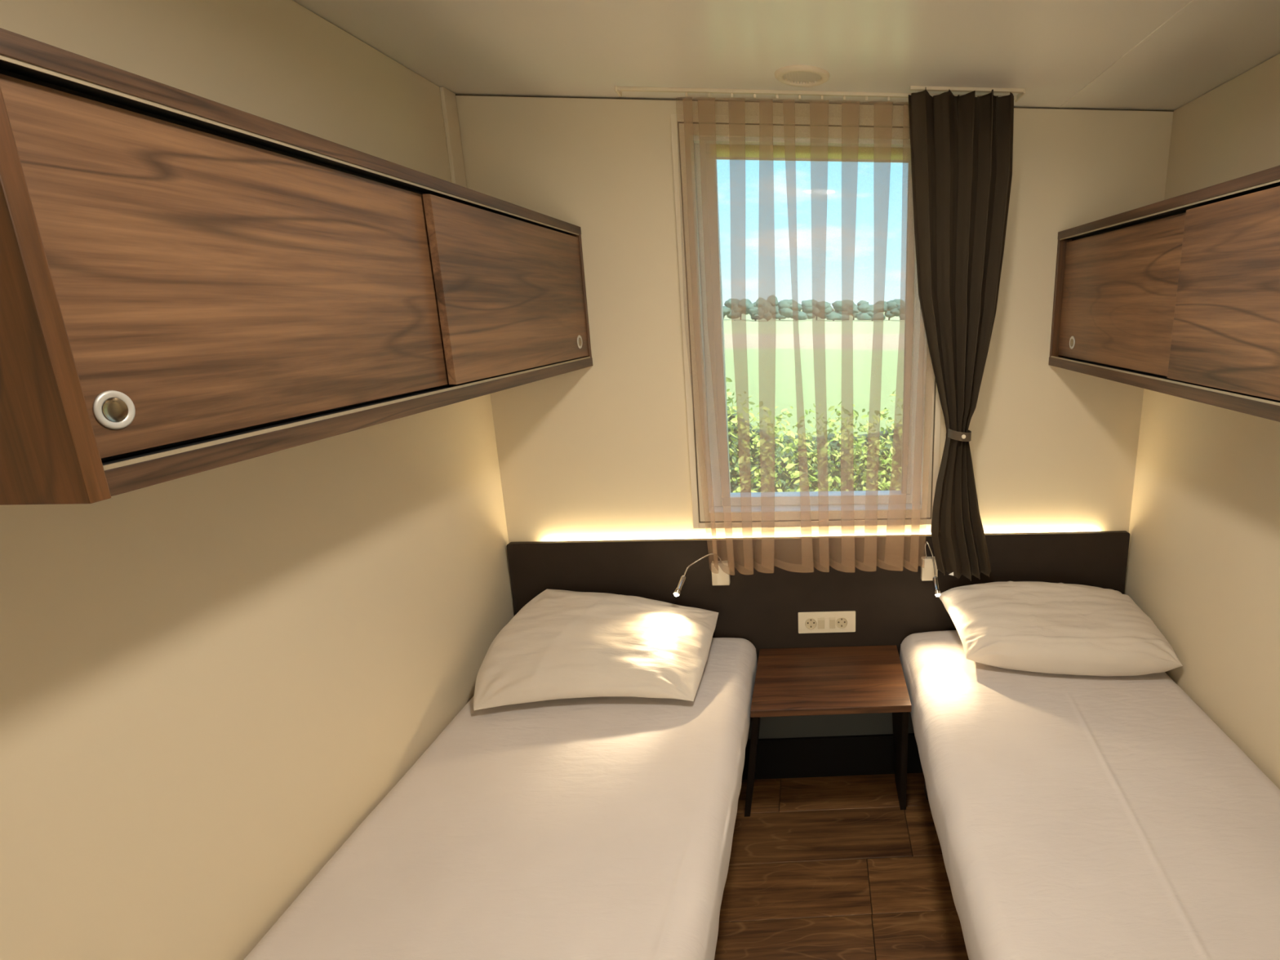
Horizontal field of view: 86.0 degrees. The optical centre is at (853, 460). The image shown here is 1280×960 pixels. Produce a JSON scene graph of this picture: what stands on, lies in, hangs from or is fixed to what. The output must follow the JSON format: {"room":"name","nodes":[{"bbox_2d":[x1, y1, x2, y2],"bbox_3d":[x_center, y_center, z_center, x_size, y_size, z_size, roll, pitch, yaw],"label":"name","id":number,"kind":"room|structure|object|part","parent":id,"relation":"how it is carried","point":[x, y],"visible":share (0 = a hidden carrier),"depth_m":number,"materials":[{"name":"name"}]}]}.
{"room":"mobile home bedroom","nodes":[
{"label":"mobile home bedroom","id":0,"kind":"room"},
{"bbox_2d":[0,0,515,959],"bbox_3d":[-1.002,0.355,0.819,0.060,2.138,2.530,-1,13,-4],"label":"wall","id":1,"kind":"structure","parent":0,"point":[211,680],"depth_m":1.04,"materials":[{"name":"beige paint"}]},
{"bbox_2d":[0,27,592,505],"bbox_3d":[-0.851,-0.299,1.161,0.298,0.379,1.339,-1,13,-4],"label":"upper cabinet","id":2,"kind":"object","parent":1,"relation":"attached to","point":[190,283],"visible":1,"depth_m":0.71,"materials":[{"name":"brown wood"}]},
{"bbox_3d":[-0.810,-0.147,0.520,0.298,0.379,0.018,-1,13,-4],"label":"panel","id":3,"kind":"part","parent":2,"relation":"part of","materials":[{"name":"brown wood"}]},
{"bbox_2d":[102,397,128,422],"bbox_3d":[-0.687,-0.047,0.605,0.001,0.022,0.022,-1,13,-4],"label":"handle","id":4,"kind":"object","parent":2,"relation":"on","point":[114,409],"depth_m":0.61,"materials":[{"name":"silver metal"}]},
{"bbox_3d":[-0.711,-0.224,0.843,0.013,0.318,0.632,-1,13,-4],"label":"sliding door","id":5,"kind":"part","parent":2,"relation":"part of","materials":[{"name":"brown wood"}]},
{"bbox_3d":[-0.733,-0.371,1.462,0.013,0.318,0.706,-1,13,-4],"label":"sliding door","id":6,"kind":"part","parent":2,"relation":"part of","materials":[{"name":"brown wood"}]},
{"bbox_3d":[-0.893,-0.454,1.804,0.295,0.333,0.014,-1,13,-4],"label":"panel","id":7,"kind":"part","parent":2,"relation":"part of","materials":[{"name":"brown wood"}]},
{"bbox_2d":[439,86,466,187],"bbox_3d":[-1.032,-0.786,1.691,0.010,0.321,0.058,-1,13,-4],"label":"trim","id":8,"kind":"structure","parent":1,"relation":"attached to","point":[448,100],"depth_m":1.67,"materials":[{"name":"beige"}]},
{"bbox_2d":[293,0,1279,111],"bbox_3d":[-0.004,-0.727,0.625,2.051,0.060,2.530,-1,13,-4],"label":"ceiling","id":9,"kind":"structure","parent":0,"point":[1051,50],"depth_m":1.36,"materials":[{"name":"white paint"}]},
{"bbox_2d":[774,65,830,87],"bbox_3d":[-0.121,-0.909,1.540,0.131,0.010,0.131,-1,13,-4],"label":"ceiling vent","id":10,"kind":"object","parent":9,"relation":"in","point":[803,76],"visible":1,"depth_m":1.53,"materials":[{"name":"beige plastic"}]},
{"bbox_2d":[783,71,820,83],"bbox_3d":[-0.121,-0.910,1.540,0.087,0.004,0.090,-1,13,-4],"label":"grille","id":11,"kind":"object","parent":10,"relation":"attached to","point":[788,77],"depth_m":1.55,"materials":[{"name":"beige plastic"}]},
{"bbox_2d":[614,85,1025,102],"bbox_3d":[-0.083,-0.929,1.644,1.027,0.018,0.080,0,13,-2],"label":"rail","id":12,"kind":"object","parent":9,"relation":"attached to","point":[1021,91],"visible":0.94,"depth_m":1.64,"materials":[{"name":"beige metal"}]},
{"bbox_2d":[908,87,1013,581],"bbox_3d":[0.278,-0.286,1.776,0.280,1.304,0.078,0,13,-2],"label":"drape","id":13,"kind":"object","parent":12,"relation":"hanging from","point":[962,146],"visible":1,"depth_m":1.72,"materials":[{"name":"brown fabric"}]},
{"bbox_2d":[1058,0,1199,107],"bbox_3d":[0.642,-0.697,0.642,0.012,0.002,2.348,-1,13,-4],"label":"trim","id":14,"kind":"structure","parent":9,"relation":"attached to","point":[1192,2],"depth_m":1.37,"materials":[{"name":"white"}]},
{"bbox_2d":[455,95,1173,542],"bbox_3d":[-0.083,0.068,2.050,2.051,2.136,0.120,-1,13,-4],"label":"wall","id":15,"kind":"structure","parent":0,"point":[599,451],"depth_m":1.88,"materials":[{"name":"beige paint"}]},
{"bbox_2d":[670,114,941,528],"bbox_3d":[-0.115,-0.371,1.928,0.750,1.152,0.121,-1,13,-4],"label":"window","id":16,"kind":"structure","parent":15,"relation":"in","point":[695,174],"depth_m":1.93,"materials":[{"name":"beige plastic"}]},
{"bbox_2d":[692,136,911,163],"bbox_3d":[-0.110,-0.859,1.793,0.651,0.054,0.044,-1,13,-4],"label":"roller blind","id":17,"kind":"object","parent":16,"relation":"attached to","point":[731,150],"visible":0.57,"depth_m":1.80,"materials":[{"name":"beige fabric"}]},
{"bbox_3d":[-0.115,-0.383,1.961,0.607,1.074,0.036,-1,13,-4],"label":"sash","id":18,"kind":"part","parent":16,"relation":"part of","materials":[{"name":"clear glass"}]},
{"bbox_2d":[455,94,1173,111],"bbox_3d":[-0.075,-0.959,1.744,1.931,0.002,0.002,-1,13,-4],"label":"trim","id":19,"kind":"structure","parent":15,"relation":"attached to","point":[455,95],"depth_m":1.73,"materials":[{"name":"brown"}]},
{"bbox_2d":[506,530,1129,666],"bbox_3d":[-0.081,0.462,2.056,1.911,0.466,0.018,-1,13,-4],"label":"headboard","id":20,"kind":"object","parent":15,"relation":"attached to","point":[774,580],"visible":0.54,"depth_m":2.02,"materials":[{"name":"black wood"}]},
{"bbox_2d":[673,553,730,596],"bbox_3d":[-0.455,0.339,1.933,0.050,0.105,0.195,13,18,43],"label":"reading lamp","id":21,"kind":"object","parent":20,"relation":"attached to","point":[720,569],"visible":1,"depth_m":1.97,"materials":[{"name":"silver metal"}]},
{"bbox_2d":[798,610,855,633],"bbox_3d":[-0.083,0.510,2.053,0.181,0.071,0.009,-1,13,-4],"label":"wall socket","id":22,"kind":"object","parent":20,"relation":"attached to","point":[813,622],"visible":1,"depth_m":2.05,"materials":[{"name":"beige plastic"}]},
{"bbox_2d":[804,617,817,629],"bbox_3d":[-0.133,0.513,2.048,0.037,0.037,0.003,-1,13,-4],"label":"outlet","id":23,"kind":"object","parent":22,"relation":"attached to","point":[810,623],"depth_m":2.05,"materials":[{"name":"white plastic"}]},
{"bbox_2d":[817,617,824,628],"bbox_3d":[-0.101,0.513,2.050,0.020,0.038,0.003,-1,13,-4],"label":"rocker switch","id":24,"kind":"object","parent":22,"relation":"attached to","point":[820,620],"depth_m":2.05,"materials":[{"name":"beige plastic"}]},
{"bbox_2d":[829,617,835,628],"bbox_3d":[-0.065,0.512,2.052,0.018,0.038,0.003,-1,13,-4],"label":"rocker switch","id":25,"kind":"object","parent":22,"relation":"attached to","point":[832,620],"depth_m":2.05,"materials":[{"name":"beige plastic"}]},
{"bbox_2d":[835,617,847,628],"bbox_3d":[-0.036,0.512,2.054,0.037,0.037,0.003,-1,13,-4],"label":"outlet","id":26,"kind":"object","parent":22,"relation":"attached to","point":[841,622],"depth_m":2.05,"materials":[{"name":"white plastic"}]},
{"bbox_2d":[920,541,941,596],"bbox_3d":[0.240,0.323,1.966,0.050,0.135,0.132,-1,13,-4],"label":"reading lamp","id":27,"kind":"object","parent":20,"relation":"attached to","point":[929,571],"visible":0.98,"depth_m":2.01,"materials":[{"name":"silver metal"}]},
{"bbox_2d":[747,697,914,739],"bbox_3d":[-0.081,0.800,2.160,1.931,0.260,0.004,-1,13,-4],"label":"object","id":28,"kind":"structure","parent":15,"relation":"attached to","point":[880,723],"depth_m":2.18,"materials":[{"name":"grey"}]},
{"bbox_2d":[742,733,923,780],"bbox_3d":[-0.082,1.001,2.202,1.931,0.150,0.014,-1,13,-4],"label":"baseboard","id":29,"kind":"structure","parent":15,"relation":"attached to","point":[863,754],"depth_m":2.19,"materials":[{"name":"black wood"}]},
{"bbox_2d":[714,773,968,959],"bbox_3d":[-0.010,1.367,1.091,1.931,0.050,2.350,-1,13,-4],"label":"floor","id":30,"kind":"structure","parent":0,"point":[827,868],"depth_m":1.82,"materials":[{"name":"brown wood"}]},
{"bbox_2d":[744,644,911,817],"bbox_3d":[-0.085,0.875,1.974,0.510,0.500,0.325,-1,13,-4],"label":"nightstand","id":31,"kind":"object","parent":30,"relation":"on","point":[864,679],"visible":1,"depth_m":1.89,"materials":[{"name":"brown wood"}]},
{"bbox_3d":[-0.303,0.886,1.970,0.074,0.479,0.305,-1,13,-4],"label":"leg","id":32,"kind":"part","parent":31,"relation":"part of","materials":[{"name":"brown wood"}]},
{"bbox_3d":[0.147,0.881,1.998,0.044,0.479,0.305,-1,13,-4],"label":"leg","id":33,"kind":"part","parent":31,"relation":"part of","materials":[{"name":"brown wood"}]},
{"bbox_2d":[924,780,928,799],"bbox_3d":[0.589,1.039,1.226,0.698,0.529,1.920,-1,13,-4],"label":"bed","id":34,"kind":"object","parent":30,"relation":"on","point":[925,787],"visible":0.02,"depth_m":2.12,"materials":[{"name":"black"}]},
{"bbox_2d":[899,630,1279,959],"bbox_3d":[0.571,0.838,1.170,0.745,0.190,1.945,-1,13,-4],"label":"sheet","id":35,"kind":"object","parent":34,"relation":"on","point":[1075,817],"visible":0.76,"depth_m":1.31,"materials":[{"name":"fabric"}]},
{"bbox_2d":[938,581,1182,675],"bbox_3d":[0.574,0.476,1.883,0.624,0.191,0.324,-1,13,-4],"label":"pillow","id":36,"kind":"object","parent":35,"relation":"on","point":[1031,626],"visible":0.99,"depth_m":1.80,"materials":[{"name":"fabric"}]},
{"bbox_3d":[-0.629,1.052,1.152,0.694,0.529,1.920,-1,13,-4],"label":"bed","id":37,"kind":"object","parent":30,"relation":"on","visible":0},
{"bbox_2d":[244,637,757,959],"bbox_3d":[-0.610,0.852,1.098,0.740,0.188,1.945,-1,13,-4],"label":"sheet","id":38,"kind":"object","parent":37,"relation":"on","point":[586,828],"visible":0.76,"depth_m":1.24,"materials":[{"name":"fabric"}]},
{"bbox_2d":[473,589,718,710],"bbox_3d":[-0.688,0.495,1.783,0.597,0.164,0.377,-1,13,-4],"label":"pillow","id":39,"kind":"object","parent":38,"relation":"on","point":[562,644],"visible":1,"depth_m":1.72,"materials":[{"name":"fabric"}]},
{"bbox_2d":[1124,53,1279,789],"bbox_3d":[0.986,0.334,0.940,0.060,2.138,2.530,-1,13,-4],"label":"wall","id":40,"kind":"structure","parent":0,"point":[1203,564],"depth_m":1.62,"materials":[{"name":"beige paint"}]},
{"bbox_2d":[1048,165,1279,422],"bbox_3d":[0.776,-0.317,1.261,0.304,0.379,1.339,-1,13,-4],"label":"upper cabinet","id":41,"kind":"object","parent":40,"relation":"attached to","point":[1179,296],"visible":1,"depth_m":1.24,"materials":[{"name":"brown wood"}]},
{"bbox_3d":[0.737,-0.472,1.904,0.302,0.333,0.014,-1,13,-4],"label":"panel","id":42,"kind":"part","parent":41,"relation":"part of","materials":[{"name":"brown wood"}]},
{"bbox_2d":[1070,338,1073,346],"bbox_3d":[0.612,-0.330,1.818,0.001,0.022,0.022,-1,13,-4],"label":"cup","id":43,"kind":"object","parent":41,"relation":"on","point":[1071,340],"depth_m":1.82,"materials":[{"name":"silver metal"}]},
{"bbox_3d":[0.634,-0.390,1.562,0.013,0.318,0.674,-1,13,-4],"label":"sliding door","id":44,"kind":"part","parent":41,"relation":"part of","materials":[{"name":"brown wood"}]},
{"bbox_3d":[0.656,-0.243,0.943,0.013,0.318,0.667,-1,13,-4],"label":"sliding door","id":45,"kind":"part","parent":41,"relation":"part of","materials":[{"name":"brown wood"}]},
{"label":"outside","id":46,"kind":"structure","parent":0,"visible":0},
{"bbox_2d":[723,308,904,436],"bbox_3d":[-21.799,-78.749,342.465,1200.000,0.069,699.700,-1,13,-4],"label":"field","id":47,"kind":"structure","parent":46,"point":[785,363],"depth_m":26.46,"materials":[{"name":"green plant"}]},
{"bbox_2d":[723,306,730,319],"bbox_3d":[-23.890,-25.750,111.618,5.686,3.417,3.047,-1,13,-4],"label":"tree","id":48,"kind":"object","parent":47,"relation":"on","point":[726,310],"visible":0.16,"depth_m":111.15,"materials":[{"name":"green plant"}]},
{"bbox_2d":[724,298,751,319],"bbox_3d":[-20.698,-27.572,118.435,5.545,3.838,3.167,-1,13,-4],"label":"tree","id":49,"kind":"object","parent":47,"relation":"on","point":[735,312],"visible":0.59,"depth_m":117.40,"materials":[{"name":"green plant"}]},
{"bbox_2d":[737,300,763,320],"bbox_3d":[-16.823,-25.873,112.152,6.038,3.458,3.007,-1,13,-4],"label":"tree","id":50,"kind":"object","parent":47,"relation":"on","point":[751,308],"visible":0.6,"depth_m":111.12,"materials":[{"name":"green plant"}]},
{"bbox_2d":[755,294,778,321],"bbox_3d":[-14.289,-25.399,108.300,3.775,4.327,2.341,-1,13,-4],"label":"tree","id":51,"kind":"object","parent":47,"relation":"on","point":[766,308],"visible":1,"depth_m":107.57,"materials":[{"name":"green plant"}]},
{"bbox_2d":[772,305,789,319],"bbox_3d":[-13.384,-27.377,118.749,5.507,3.363,3.083,-1,13,-4],"label":"tree","id":52,"kind":"object","parent":47,"relation":"on","point":[776,316],"visible":0.22,"depth_m":117.77,"materials":[{"name":"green plant"}]},
{"bbox_2d":[777,299,808,320],"bbox_3d":[-10.475,-26.141,112.951,5.171,3.655,3.133,-1,13,-4],"label":"tree","id":53,"kind":"object","parent":47,"relation":"on","point":[791,308],"visible":1,"depth_m":111.91,"materials":[{"name":"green plant"}]},
{"bbox_2d":[801,299,826,319],"bbox_3d":[-6.731,-27.665,119.188,5.868,3.766,3.039,-1,13,-4],"label":"tree","id":54,"kind":"object","parent":47,"relation":"on","point":[809,307],"visible":0.65,"depth_m":118.23,"materials":[{"name":"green plant"}]},
{"bbox_2d":[725,377,902,493],"bbox_3d":[-0.234,0.426,4.225,5.241,2.136,1.056,-1,13,-4],"label":"hedge","id":55,"kind":"object","parent":47,"relation":"on","point":[761,460],"visible":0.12,"depth_m":3.87,"materials":[{"name":"green plant"}]},
{"bbox_2d":[815,300,849,320],"bbox_3d":[-3.562,-26.133,113.466,5.901,3.449,3.158,-1,13,-4],"label":"tree","id":56,"kind":"object","parent":47,"relation":"on","point":[841,308],"visible":0.99,"depth_m":112.49,"materials":[{"name":"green plant"}]},
{"bbox_2d":[844,299,868,319],"bbox_3d":[0.089,-27.815,120.054,5.759,3.707,3.040,-1,13,-4],"label":"tree","id":57,"kind":"object","parent":47,"relation":"on","point":[853,311],"visible":0.52,"depth_m":119.13,"materials":[{"name":"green plant"}]},
{"bbox_2d":[856,303,885,320],"bbox_3d":[3.099,-25.891,113.573,5.072,2.975,2.912,-1,13,-4],"label":"tree","id":58,"kind":"object","parent":47,"relation":"on","point":[872,312],"visible":1,"depth_m":112.57,"materials":[{"name":"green plant"}]},
{"bbox_2d":[874,298,905,319],"bbox_3d":[6.797,-27.877,120.122,6.004,3.841,3.019,-1,13,-4],"label":"tree","id":59,"kind":"object","parent":47,"relation":"on","point":[890,308],"visible":0.84,"depth_m":119.02,"materials":[{"name":"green plant"}]},
{"bbox_2d":[897,302,905,319],"bbox_3d":[10.055,-26.371,114.277,4.781,3.628,3.128,-1,13,-4],"label":"tree","id":60,"kind":"object","parent":47,"relation":"on","point":[901,308],"visible":0.14,"depth_m":113.43,"materials":[{"name":"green plant"}]}
]}

